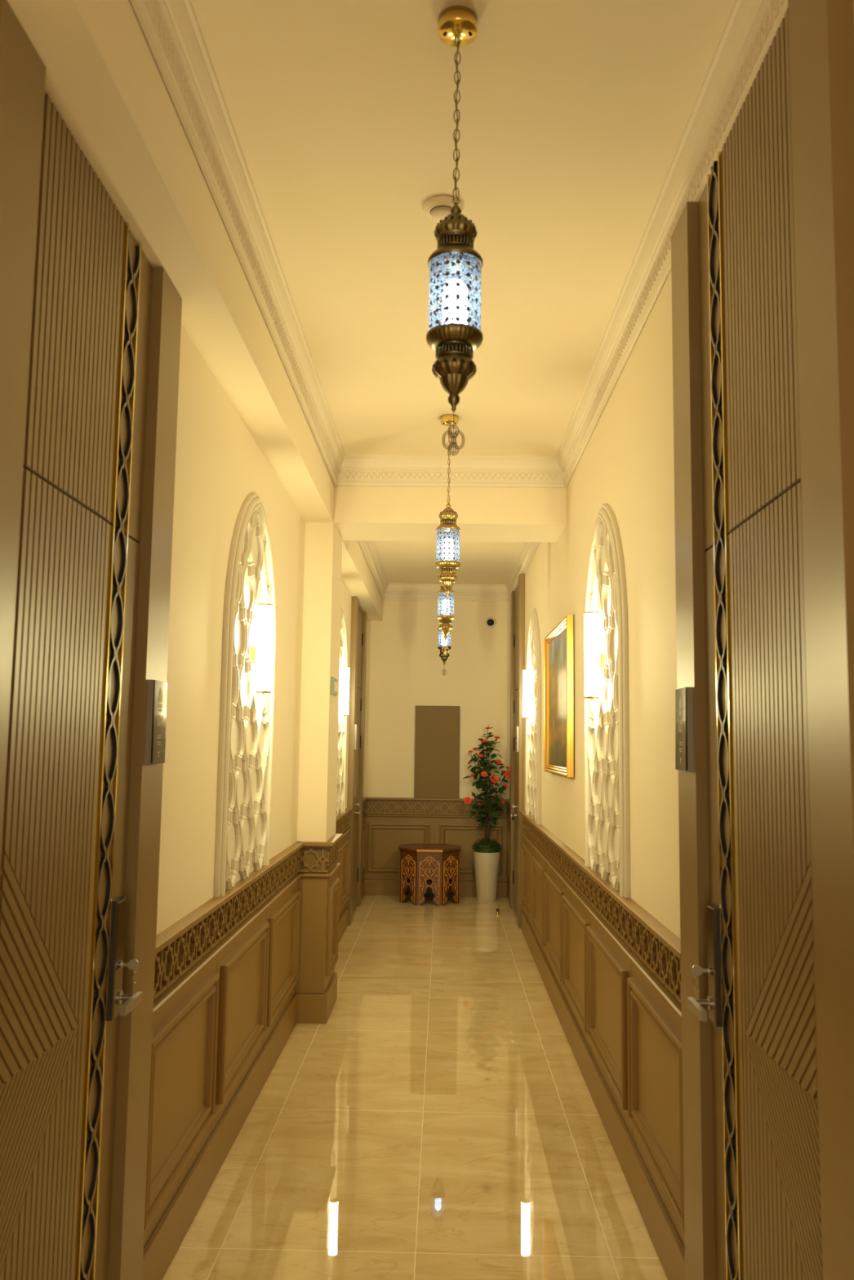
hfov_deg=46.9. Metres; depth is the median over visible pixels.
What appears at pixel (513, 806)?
key
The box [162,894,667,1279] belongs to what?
floor
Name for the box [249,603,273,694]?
wall sconce
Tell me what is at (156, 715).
room sign
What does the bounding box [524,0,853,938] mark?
wall
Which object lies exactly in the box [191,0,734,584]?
ceiling
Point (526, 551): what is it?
crown molding
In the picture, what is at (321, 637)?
wall column
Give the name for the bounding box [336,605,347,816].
lattice screen
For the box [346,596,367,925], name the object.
door
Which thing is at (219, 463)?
wall
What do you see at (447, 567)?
pendant lamp
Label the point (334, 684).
plate
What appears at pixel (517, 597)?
door
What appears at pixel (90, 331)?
door
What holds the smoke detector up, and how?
attached to the ceiling
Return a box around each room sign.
[144,679,167,764]
[354,724,358,749]
[515,726,518,751]
[675,687,693,771]
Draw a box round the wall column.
[297,522,342,841]
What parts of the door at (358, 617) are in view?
lock casing, transom panel, hinge casing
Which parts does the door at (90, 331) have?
hinge casing, transom panel, lock plate, card reader glass, lever handle, lock casing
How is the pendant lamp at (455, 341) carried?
hanging from the ceiling
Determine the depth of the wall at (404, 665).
10.35 m
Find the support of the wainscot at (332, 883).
attached to the wall column
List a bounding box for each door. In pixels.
[0,0,182,1279]
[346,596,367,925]
[509,573,524,928]
[671,0,853,1279]
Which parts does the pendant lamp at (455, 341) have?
bulb, chain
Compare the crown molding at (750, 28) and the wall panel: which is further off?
the wall panel
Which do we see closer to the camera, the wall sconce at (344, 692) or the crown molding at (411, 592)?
the wall sconce at (344, 692)
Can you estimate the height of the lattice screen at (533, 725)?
1.625 m
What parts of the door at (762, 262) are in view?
lock casing, lever handle, card reader glass, lock plate, transom panel, hinge casing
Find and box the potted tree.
[462,725,510,901]
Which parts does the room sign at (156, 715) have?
glass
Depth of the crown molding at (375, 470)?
5.78 m
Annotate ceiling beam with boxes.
[6,0,382,620]
[333,485,565,542]
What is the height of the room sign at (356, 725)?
0.221 m
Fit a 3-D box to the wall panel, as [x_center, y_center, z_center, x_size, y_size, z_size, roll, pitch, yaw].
[0.106,1.165,10.258,0.462,0.954,0.033,1,-6,1]
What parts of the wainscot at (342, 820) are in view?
rail, rail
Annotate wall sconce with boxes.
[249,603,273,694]
[338,666,349,716]
[522,669,533,719]
[583,611,605,700]
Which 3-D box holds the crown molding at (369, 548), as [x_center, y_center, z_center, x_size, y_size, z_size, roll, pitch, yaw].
[-0.469,-0.724,8.396,0.065,0.170,4.146,1,-6,1]
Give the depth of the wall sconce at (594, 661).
4.25 m
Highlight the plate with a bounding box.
[330,676,337,696]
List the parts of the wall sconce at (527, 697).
mounting plate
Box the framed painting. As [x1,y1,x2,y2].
[543,614,573,777]
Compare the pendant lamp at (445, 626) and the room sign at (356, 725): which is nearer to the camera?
the pendant lamp at (445, 626)
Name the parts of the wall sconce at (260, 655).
mounting plate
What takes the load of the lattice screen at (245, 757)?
attached to the wall at (219, 463)
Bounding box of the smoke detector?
[422,195,462,222]
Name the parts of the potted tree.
flower, flower, flower, pot, flower, flower, flower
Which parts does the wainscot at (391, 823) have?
rail, rail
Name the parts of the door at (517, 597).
hinge casing, transom panel, lock casing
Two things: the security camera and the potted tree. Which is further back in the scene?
the security camera
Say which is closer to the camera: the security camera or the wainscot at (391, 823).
the wainscot at (391, 823)
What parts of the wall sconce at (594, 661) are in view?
mounting plate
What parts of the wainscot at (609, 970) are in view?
rail, rail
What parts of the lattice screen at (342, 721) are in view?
backing panel, arch frame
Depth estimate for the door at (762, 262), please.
2.07 m
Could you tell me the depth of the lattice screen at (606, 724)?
4.11 m
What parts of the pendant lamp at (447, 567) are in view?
bulb, chain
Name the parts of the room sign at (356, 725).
glass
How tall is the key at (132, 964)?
0.081 m
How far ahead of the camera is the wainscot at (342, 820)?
8.08 m
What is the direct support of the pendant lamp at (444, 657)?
hanging from the ceiling
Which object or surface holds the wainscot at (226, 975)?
attached to the wall at (219, 463)
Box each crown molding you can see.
[129,0,345,485]
[336,454,564,487]
[357,540,388,599]
[383,583,510,601]
[505,542,539,598]
[555,0,787,487]
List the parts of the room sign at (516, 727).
glass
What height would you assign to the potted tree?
1.764 m
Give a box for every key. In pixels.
[121,959,138,993]
[511,804,516,820]
[692,964,708,999]
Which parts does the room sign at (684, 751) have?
glass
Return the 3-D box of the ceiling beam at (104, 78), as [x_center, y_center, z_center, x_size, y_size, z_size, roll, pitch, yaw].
[-0.663,-1.096,3.817,0.165,0.390,13.340,1,-6,1]
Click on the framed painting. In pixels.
(558, 644)
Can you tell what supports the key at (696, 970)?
hanging from the door at (762, 262)
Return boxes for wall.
[156,323,351,934]
[363,600,510,799]
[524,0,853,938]
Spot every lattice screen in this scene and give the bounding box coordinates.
[213,493,275,897]
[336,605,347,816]
[525,608,541,824]
[583,503,630,897]
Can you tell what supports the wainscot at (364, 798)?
attached to the wall at (219, 463)
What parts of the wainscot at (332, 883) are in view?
rail, rail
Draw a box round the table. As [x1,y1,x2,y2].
[398,843,461,906]
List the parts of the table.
panel, panel, moulding, panel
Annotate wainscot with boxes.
[142,841,304,1279]
[294,841,333,1023]
[324,833,343,1022]
[335,808,352,942]
[361,796,367,898]
[362,796,509,897]
[506,799,509,900]
[519,810,684,1279]
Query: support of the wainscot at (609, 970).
attached to the wall at (626, 464)
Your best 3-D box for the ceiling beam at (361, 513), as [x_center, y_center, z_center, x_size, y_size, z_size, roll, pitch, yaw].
[0.139,-0.851,6.056,1.365,0.390,0.510,1,-6,1]
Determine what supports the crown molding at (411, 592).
attached to the wall at (404, 665)
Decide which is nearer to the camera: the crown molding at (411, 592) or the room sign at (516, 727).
the room sign at (516, 727)
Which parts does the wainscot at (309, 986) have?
rail, rail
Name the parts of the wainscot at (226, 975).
rail, rail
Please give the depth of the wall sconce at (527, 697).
7.56 m
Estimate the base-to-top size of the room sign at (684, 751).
0.221 m
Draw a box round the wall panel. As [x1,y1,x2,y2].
[413,705,459,798]
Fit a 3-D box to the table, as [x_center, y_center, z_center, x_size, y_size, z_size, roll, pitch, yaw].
[0.028,2.327,9.820,0.619,0.532,0.619,1,-6,1]
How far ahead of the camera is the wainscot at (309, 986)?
5.54 m
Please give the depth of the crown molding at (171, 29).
2.82 m
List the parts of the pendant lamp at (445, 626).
bulb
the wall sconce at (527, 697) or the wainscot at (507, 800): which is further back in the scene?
the wainscot at (507, 800)
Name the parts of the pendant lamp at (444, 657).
bulb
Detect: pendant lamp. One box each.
[426,4,483,455]
[435,413,460,617]
[436,582,454,654]
[437,597,451,675]
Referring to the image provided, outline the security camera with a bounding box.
[484,617,496,628]

